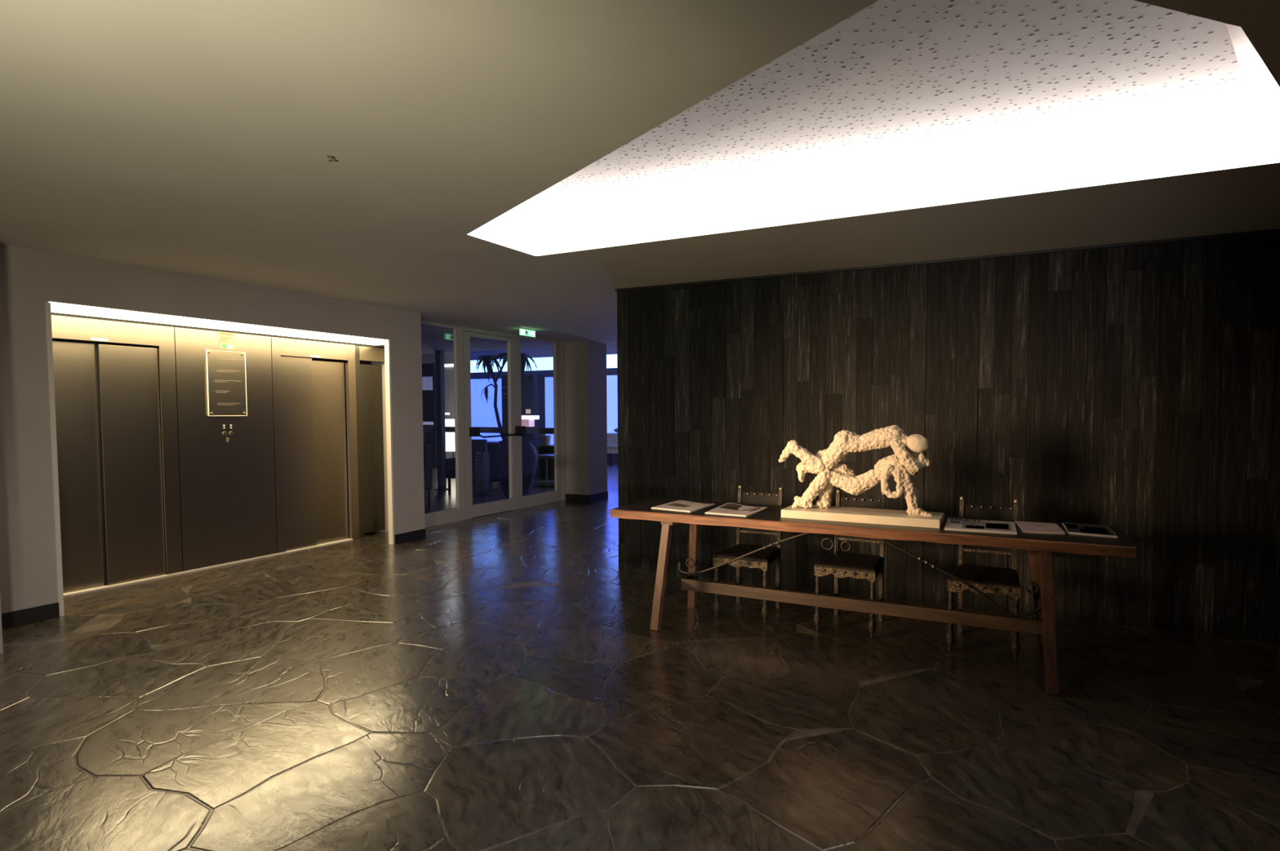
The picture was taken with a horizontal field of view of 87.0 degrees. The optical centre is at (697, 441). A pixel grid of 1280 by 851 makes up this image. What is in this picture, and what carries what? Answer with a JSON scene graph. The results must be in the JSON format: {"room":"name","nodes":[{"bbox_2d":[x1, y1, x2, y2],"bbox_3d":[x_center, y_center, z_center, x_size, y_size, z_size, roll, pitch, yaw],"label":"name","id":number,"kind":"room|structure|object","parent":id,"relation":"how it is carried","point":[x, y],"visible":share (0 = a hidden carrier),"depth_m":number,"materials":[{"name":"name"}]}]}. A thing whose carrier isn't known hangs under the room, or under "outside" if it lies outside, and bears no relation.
{"room":"elevator lobby","nodes":[
{"label":"elevator lobby","id":0,"kind":"room"},
{"bbox_2d":[0,595,3,654],"bbox_3d":[-6.261,0.102,1.776,1.560,2.646,5.884,1,3,25],"label":"wall pier","id":1,"kind":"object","parent":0,"point":[1,629],"visible":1,"depth_m":4.15,"materials":[{"name":"paint"}]},
{"bbox_2d":[0,244,425,613],"bbox_3d":[-4.127,-0.092,6.076,0.055,2.646,4.090,1,3,25],"label":"wall","id":2,"kind":"structure","parent":0,"point":[29,278],"depth_m":4.93,"materials":[{"name":"paint"}]},
{"bbox_2d":[1,602,59,629],"bbox_3d":[-4.775,1.243,4.671,0.012,0.106,0.521,1,3,25],"label":"baseboard","id":3,"kind":"structure","parent":2,"relation":"attached to","point":[18,618],"depth_m":4.76,"materials":[{"name":"black wood"}]},
{"bbox_2d":[44,302,64,617],"bbox_3d":[-4.685,0.143,4.883,0.056,2.283,0.030,1,3,25],"label":"trim","id":4,"kind":"structure","parent":2,"relation":"attached to","point":[47,305],"depth_m":4.87,"materials":[{"name":"white paint"}]},
{"bbox_2d":[48,302,386,345],"bbox_3d":[-4.369,-1.084,6.233,0.655,0.047,3.750,1,3,25],"label":"soffit light","id":5,"kind":"object","parent":2,"relation":"attached to","point":[60,308],"visible":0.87,"depth_m":6.05,"materials":[{"name":"white plastic"}]},
{"bbox_2d":[384,340,395,544],"bbox_3d":[-3.449,0.020,7.527,0.068,2.290,0.022,1,3,25],"label":"trim","id":6,"kind":"structure","parent":2,"relation":"attached to","point":[387,343],"depth_m":7.52,"materials":[{"name":"white paint"}]},
{"bbox_2d":[394,528,426,544],"bbox_3d":[-3.320,1.102,7.770,0.012,0.106,0.438,1,3,25],"label":"baseboard","id":7,"kind":"structure","parent":2,"relation":"attached to","point":[420,534],"depth_m":7.76,"materials":[{"name":"black wood"}]},
{"bbox_2d":[366,344,388,532],"bbox_3d":[-3.686,-0.188,8.191,0.973,2.646,0.119,2,3,33],"label":"wall","id":8,"kind":"structure","parent":0,"point":[382,364],"depth_m":8.30,"materials":[{"name":"paint"}]},
{"bbox_2d":[421,320,516,528],"bbox_3d":[-3.250,-0.233,9.196,0.060,2.646,2.310,1,3,25],"label":"door frame","id":9,"kind":"structure","parent":8,"relation":"in","point":[458,513],"depth_m":9.14,"materials":[{"name":"beige paint"}]},
{"bbox_2d":[421,352,455,458],"bbox_3d":[-7.658,-1.016,18.314,3.750,3.400,0.100,1,3,25],"label":"wall","id":10,"kind":"structure","parent":0,"point":[448,357],"depth_m":17.74,"materials":[{"name":"grey paint"}]},
{"bbox_2d":[444,363,453,367],"bbox_3d":[-6.342,-1.997,17.568,0.730,0.095,0.050,1,3,25],"label":"light strip","id":11,"kind":"object","parent":10,"relation":"attached to","point":[446,365],"visible":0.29,"depth_m":17.66,"materials":[{"name":"white"}]},
{"bbox_2d":[425,343,614,353],"bbox_3d":[-2.623,-2.071,11.986,25.000,0.774,0.100,1,3,25],"label":"ceiling beam","id":12,"kind":"structure","parent":0,"point":[605,344],"depth_m":12.54,"materials":[{"name":"paint"}]},
{"bbox_2d":[470,343,617,351],"bbox_3d":[-2.012,-2.652,15.620,27.000,0.100,7.240,1,3,25],"label":"ceiling","id":13,"kind":"structure","parent":0,"point":[615,344],"depth_m":20.53,"materials":[{"name":"grey"}]},
{"bbox_2d":[470,344,617,463],"bbox_3d":[-4.770,-1.114,20.442,16.030,3.400,0.110,1,3,25],"label":"window","id":14,"kind":"structure","parent":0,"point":[482,413],"depth_m":20.53,"materials":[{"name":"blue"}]},
{"bbox_2d":[560,342,565,500],"bbox_3d":[-2.261,-0.326,11.254,0.060,2.646,0.080,1,3,25],"label":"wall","id":15,"kind":"structure","parent":0,"point":[562,344],"depth_m":11.23,"materials":[{"name":"paint"}]},
{"bbox_2d":[516,335,562,509],"bbox_3d":[-2.512,-0.302,10.726,0.095,2.646,1.090,1,3,25],"label":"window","id":16,"kind":"structure","parent":15,"relation":"in","point":[530,500],"depth_m":11.05,"materials":[{"name":"beige paint"}]},
{"bbox_2d":[0,462,1279,850],"bbox_3d":[-4.932,1.175,9.558,27.000,0.203,21.000,1,3,25],"label":"floor","id":17,"kind":"structure","parent":0,"point":[499,682],"depth_m":3.29,"materials":[{"name":"stone"}]},
{"bbox_2d":[51,313,385,596],"bbox_3d":[-4.775,0.066,6.531,0.312,2.290,3.950,1,3,25],"label":"lift","id":18,"kind":"object","parent":17,"relation":"on","point":[151,486],"visible":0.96,"depth_m":6.33,"materials":[{"name":"black"}]},
{"bbox_2d":[91,337,107,341],"bbox_3d":[-5.015,-0.852,5.635,0.006,0.020,0.110,1,3,25],"label":"lamp","id":19,"kind":"object","parent":18,"relation":"attached to","point":[92,339],"depth_m":5.63,"materials":[{"name":"white"}]},
{"bbox_2d":[205,349,247,416],"bbox_3d":[-4.580,-0.561,6.546,0.021,0.636,0.358,1,3,25],"label":"plaque","id":20,"kind":"object","parent":18,"relation":"attached to","point":[226,377],"visible":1,"depth_m":6.54,"materials":[{"name":"clear plastic"}]},
{"bbox_2d":[218,332,234,350],"bbox_3d":[-4.587,-0.975,6.545,0.002,0.163,0.139,1,3,25],"label":"sticker","id":21,"kind":"object","parent":18,"relation":"attached to","point":[226,340],"visible":1,"depth_m":6.54,"materials":[{"name":"yellow paper"}]},
{"bbox_2d":[221,424,233,442],"bbox_3d":[-4.588,-0.077,6.564,0.014,0.172,0.112,1,3,25],"label":"panel","id":22,"kind":"object","parent":18,"relation":"attached to","point":[223,426],"visible":1,"depth_m":6.56,"materials":[{"name":"silver metal"}]},
{"bbox_2d":[423,444,432,506],"bbox_3d":[-4.592,0.545,10.761,0.580,0.966,0.660,-2,3,-30],"label":"armchair","id":23,"kind":"object","parent":17,"relation":"on","point":[428,459],"visible":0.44,"depth_m":10.62,"materials":[{"name":"black fabric"}]},
{"bbox_2d":[422,363,437,468],"bbox_3d":[-7.673,-0.681,18.096,1.920,2.750,0.295,1,3,25],"label":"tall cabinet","id":24,"kind":"object","parent":17,"relation":"on","point":[428,376],"visible":0.29,"depth_m":17.63,"materials":[{"name":"black"}]},
{"bbox_2d":[434,350,448,490],"bbox_3d":[-4.880,-0.390,12.780,0.200,2.652,0.180,1,3,25],"label":"post","id":25,"kind":"object","parent":17,"relation":"on","point":[439,354],"visible":0.98,"depth_m":12.74,"materials":[{"name":"grey"}]},
{"bbox_2d":[444,413,455,457],"bbox_3d":[-6.044,0.033,16.608,0.600,1.466,0.600,1,3,25],"label":"table lamp","id":26,"kind":"object","parent":17,"relation":"on","point":[450,437],"visible":0.21,"depth_m":16.32,"materials":[{"name":"white"}]},
{"bbox_2d":[444,439,489,493],"bbox_3d":[-4.315,0.461,12.619,0.660,0.966,0.580,0,3,2],"label":"armchair","id":27,"kind":"object","parent":17,"relation":"on","point":[477,445],"visible":0.24,"depth_m":12.60,"materials":[{"name":"black fabric"}]},
{"bbox_2d":[474,451,489,495],"bbox_3d":[-3.860,0.582,12.041,0.196,0.776,0.150,1,3,25],"label":"stand","id":28,"kind":"object","parent":17,"relation":"on","point":[477,455],"visible":1,"depth_m":12.00,"materials":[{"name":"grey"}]},
{"bbox_2d":[471,440,500,482],"bbox_3d":[-4.370,0.440,14.375,1.400,0.851,0.550,1,3,25],"label":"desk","id":29,"kind":"object","parent":17,"relation":"on","point":[492,446],"visible":0.05,"depth_m":14.09,"materials":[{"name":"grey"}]},
{"bbox_2d":[422,426,554,444],"bbox_3d":[-4.686,0.265,14.930,4.050,1.151,0.060,1,3,25],"label":"handrail","id":30,"kind":"object","parent":17,"relation":"on","point":[425,428],"visible":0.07,"depth_m":14.78,"materials":[{"name":"grey metal"}]},
{"bbox_2d":[462,331,525,519],"bbox_3d":[-2.926,-0.232,9.733,0.190,2.595,1.113,1,3,25],"label":"door","id":31,"kind":"structure","parent":17,"relation":"on","point":[473,511],"depth_m":9.85,"materials":[{"name":"beige paint"}]},
{"bbox_2d":[491,481,502,491],"bbox_3d":[-3.712,0.862,12.769,0.290,0.151,0.250,1,3,25],"label":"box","id":32,"kind":"object","parent":17,"relation":"on","point":[495,486],"visible":0.39,"depth_m":12.68,"materials":[{"name":"grey"}]},
{"bbox_2d":[470,352,540,498],"bbox_3d":[-3.430,-0.274,11.730,1.464,2.513,0.835,1,3,25],"label":"potted palm","id":33,"kind":"object","parent":17,"relation":"on","point":[529,453],"visible":0.66,"depth_m":11.46,"materials":[{"name":"black"}]},
{"bbox_2d":[501,374,545,444],"bbox_3d":[-4.146,-0.387,15.995,0.940,2.356,0.462,1,3,25],"label":"display cabinet","id":34,"kind":"object","parent":17,"relation":"on","point":[533,389],"visible":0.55,"depth_m":15.74,"materials":[{"name":"black"}]},
{"bbox_2d":[531,453,554,486],"bbox_3d":[-2.895,0.593,13.440,0.730,0.626,0.500,1,3,25],"label":"coffee table","id":35,"kind":"object","parent":17,"relation":"on","point":[546,456],"visible":0.43,"depth_m":13.40,"materials":[{"name":"grey metal"}]},
{"bbox_2d":[533,480,554,484],"bbox_3d":[-2.895,0.825,13.451,0.650,0.030,0.400,1,3,25],"label":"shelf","id":36,"kind":"object","parent":35,"relation":"attached to","point":[545,482],"depth_m":13.39,"materials":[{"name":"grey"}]},
{"bbox_2d":[533,444,554,479],"bbox_3d":[-3.238,0.462,15.083,2.150,0.741,0.490,1,3,25],"label":"counter","id":37,"kind":"object","parent":17,"relation":"on","point":[540,449],"depth_m":14.95,"materials":[{"name":"black"}]},
{"bbox_2d":[521,415,539,444],"bbox_3d":[-3.864,-0.251,15.295,0.510,0.664,0.240,1,3,25],"label":"display","id":38,"kind":"object","parent":37,"relation":"on","point":[526,420],"visible":0.46,"depth_m":15.19,"materials":[{"name":"white"}]},
{"bbox_2d":[533,444,554,447],"bbox_3d":[-3.239,0.109,15.067,2.150,0.035,0.490,1,3,25],"label":"countertop","id":39,"kind":"structure","parent":37,"relation":"on","point":[535,446],"depth_m":14.92,"materials":[{"name":"grey"}]},
{"bbox_2d":[540,435,551,445],"bbox_3d":[-3.422,-0.019,15.153,0.236,0.215,0.236,1,3,25],"label":"pot","id":40,"kind":"object","parent":37,"relation":"on","point":[545,439],"visible":0.99,"depth_m":15.07,"materials":[{"name":"grey"}]},
{"bbox_2d":[564,341,608,502],"bbox_3d":[-1.913,-0.335,11.443,0.529,2.646,0.582,1,3,25],"label":"column","id":41,"kind":"structure","parent":17,"relation":"on","point":[585,362],"depth_m":11.21,"materials":[{"name":"paint"}]},
{"bbox_2d":[607,433,618,465],"bbox_3d":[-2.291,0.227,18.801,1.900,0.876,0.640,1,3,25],"label":"chair","id":42,"kind":"object","parent":17,"relation":"on","point":[612,438],"visible":0.23,"depth_m":18.83,"materials":[{"name":"grey fabric"}]},
{"bbox_2d":[609,444,618,448],"bbox_3d":[-1.916,0.147,18.489,0.920,0.070,0.400,1,3,25],"label":"seat cushion","id":43,"kind":"object","parent":42,"relation":"on","point":[611,446],"depth_m":18.46,"materials":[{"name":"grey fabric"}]},
{"bbox_2d":[712,484,783,623],"bbox_3d":[0.395,0.816,4.993,0.420,0.922,0.486,1,3,24],"label":"leather chair","id":44,"kind":"object","parent":17,"relation":"on","point":[762,559],"visible":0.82,"depth_m":5.03,"materials":[{"name":"brown wood"}]},
{"bbox_2d":[813,489,886,639],"bbox_3d":[1.084,0.829,4.687,0.420,0.922,0.486,1,3,27],"label":"leather chair","id":45,"kind":"object","parent":17,"relation":"on","point":[855,566],"visible":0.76,"depth_m":4.64,"materials":[{"name":"brown wood"}]},
{"bbox_2d":[609,497,1136,695],"bbox_3d":[0.939,0.906,4.397,3.170,0.806,0.803,1,3,25],"label":"table","id":46,"kind":"object","parent":17,"relation":"on","point":[1039,547],"visible":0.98,"depth_m":4.14,"materials":[{"name":"brown wood"}]},
{"bbox_2d":[651,500,715,512],"bbox_3d":[-0.095,0.473,4.907,0.346,0.014,0.466,1,3,25],"label":"magazine","id":47,"kind":"object","parent":46,"relation":"on","point":[679,505],"visible":1,"depth_m":4.86,"materials":[{"name":"grey paper"}]},
{"bbox_2d":[668,503,691,507],"bbox_3d":[-0.131,0.470,4.919,0.171,0.005,0.107,2,3,35],"label":"photo","id":48,"kind":"object","parent":47,"relation":"on","point":[678,505],"depth_m":4.91},
{"bbox_2d":[682,502,706,506],"bbox_3d":[-0.020,0.468,4.982,0.221,0.007,0.097,2,3,36],"label":"photo","id":49,"kind":"object","parent":47,"relation":"on","point":[686,504],"depth_m":4.99},
{"bbox_2d":[705,502,767,516],"bbox_3d":[0.281,0.481,4.732,0.353,0.014,0.501,1,3,25],"label":"magazine","id":50,"kind":"object","parent":46,"relation":"on","point":[728,509],"visible":1,"depth_m":4.67,"materials":[{"name":"grey paper"}]},
{"bbox_2d":[726,504,740,507],"bbox_3d":[0.276,0.472,4.872,0.157,0.010,0.072,2,3,39],"label":"photo","id":51,"kind":"object","parent":50,"relation":"on","point":[727,505],"depth_m":4.88},
{"bbox_2d":[719,503,761,511],"bbox_3d":[0.308,0.476,4.797,0.301,0.011,0.278,1,3,25],"label":"photo","id":52,"kind":"object","parent":50,"relation":"on","point":[728,507],"depth_m":4.77},
{"bbox_2d":[777,425,944,528],"bbox_3d":[1.030,0.199,4.333,1.042,0.611,0.305,1,3,25],"label":"sculpture","id":53,"kind":"object","parent":46,"relation":"on","point":[904,465],"visible":1,"depth_m":4.26,"materials":[{"name":"beige stone"}]},
{"bbox_2d":[944,518,1017,534],"bbox_3d":[1.701,0.511,4.042,0.399,0.013,0.405,1,3,25],"label":"magazine","id":54,"kind":"object","parent":46,"relation":"on","point":[957,525],"visible":1,"depth_m":3.98,"materials":[{"name":"grey paper"}]},
{"bbox_2d":[965,525,984,528],"bbox_3d":[1.640,0.508,3.968,0.104,0.001,0.113,1,3,25],"label":"photo","id":55,"kind":"object","parent":54,"relation":"on","point":[966,526],"depth_m":3.97,"materials":[{"name":"grey paper"}]},
{"bbox_2d":[961,520,1011,531],"bbox_3d":[1.724,0.506,4.012,0.275,0.001,0.283,1,3,25],"label":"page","id":56,"kind":"object","parent":54,"relation":"on","point":[971,525],"depth_m":4.01,"materials":[{"name":"white paper"}]},
{"bbox_2d":[986,523,1008,529],"bbox_3d":[1.783,0.507,3.997,0.130,0.001,0.199,1,3,25],"label":"photo","id":57,"kind":"object","parent":54,"relation":"on","point":[988,526],"depth_m":4.01},
{"bbox_2d":[1014,520,1065,534],"bbox_3d":[2.033,0.514,3.986,0.226,0.011,0.382,1,3,19],"label":"leaflet","id":58,"kind":"object","parent":46,"relation":"on","point":[1025,526],"visible":1,"depth_m":3.94,"materials":[{"name":"grey paper"}]},
{"bbox_2d":[1062,523,1117,537],"bbox_3d":[2.277,0.518,3.913,0.244,0.010,0.390,1,3,25],"label":"brochure","id":59,"kind":"object","parent":46,"relation":"on","point":[1072,529],"visible":1,"depth_m":3.88,"materials":[{"name":"grey paper"}]},
{"bbox_2d":[1066,524,1078,528],"bbox_3d":[2.239,0.509,4.017,0.056,0.001,0.174,1,3,25],"label":"photo","id":60,"kind":"object","parent":59,"relation":"on","point":[1068,526],"depth_m":4.01},
{"bbox_2d":[1083,526,1110,534],"bbox_3d":[2.296,0.515,3.867,0.113,0.001,0.240,1,3,25],"label":"photo","id":61,"kind":"object","parent":59,"relation":"on","point":[1086,530],"depth_m":3.86},
{"bbox_2d":[946,496,1021,661],"bbox_3d":[1.841,0.846,4.293,0.420,0.922,0.486,1,3,26],"label":"leather chair","id":62,"kind":"object","parent":17,"relation":"on","point":[993,580],"visible":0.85,"depth_m":4.27,"materials":[{"name":"brown wood"}]},
{"bbox_2d":[0,0,1279,353],"bbox_3d":[-5.567,-1.400,5.737,25.000,0.001,13.760,1,3,25],"label":"ceiling","id":63,"kind":"structure","parent":0,"point":[188,137],"depth_m":2.92,"materials":[{"name":"paint"}]},
{"bbox_2d":[326,155,334,161],"bbox_3d":[-1.649,-1.271,3.022,0.032,0.021,0.032,1,3,25],"label":"sprinkler head","id":64,"kind":"object","parent":63,"relation":"attached to","point":[331,157],"visible":1,"depth_m":3.02},
{"bbox_2d":[518,328,536,337],"bbox_3d":[-2.375,-1.517,9.385,0.033,0.096,0.340,1,3,25],"label":"exit sign","id":65,"kind":"object","parent":63,"relation":"hanging from","point":[527,332],"visible":1,"depth_m":9.38,"materials":[{"name":"green plastic"}]},
{"bbox_2d":[467,0,1279,256],"bbox_3d":[0.350,-1.558,3.024,4.535,0.540,2.237,1,3,25],"label":"light","id":66,"kind":"object","parent":63,"relation":"attached to","point":[897,104],"visible":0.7,"depth_m":3.39,"materials":[{"name":"white plastic"}]},
{"bbox_2d":[617,232,1279,644],"bbox_3d":[3.103,-0.036,4.719,8.389,2.644,0.293,1,3,25],"label":"wall","id":67,"kind":"structure","parent":0,"point":[1134,389],"depth_m":4.92,"materials":[{"name":"black wood"}]},
{"bbox_2d":[615,228,1279,292],"bbox_3d":[3.039,-1.342,4.545,8.405,0.020,0.036,1,3,25],"label":"trim","id":68,"kind":"structure","parent":67,"relation":"attached to","point":[1269,231],"depth_m":4.97,"materials":[{"name":"black wood"}]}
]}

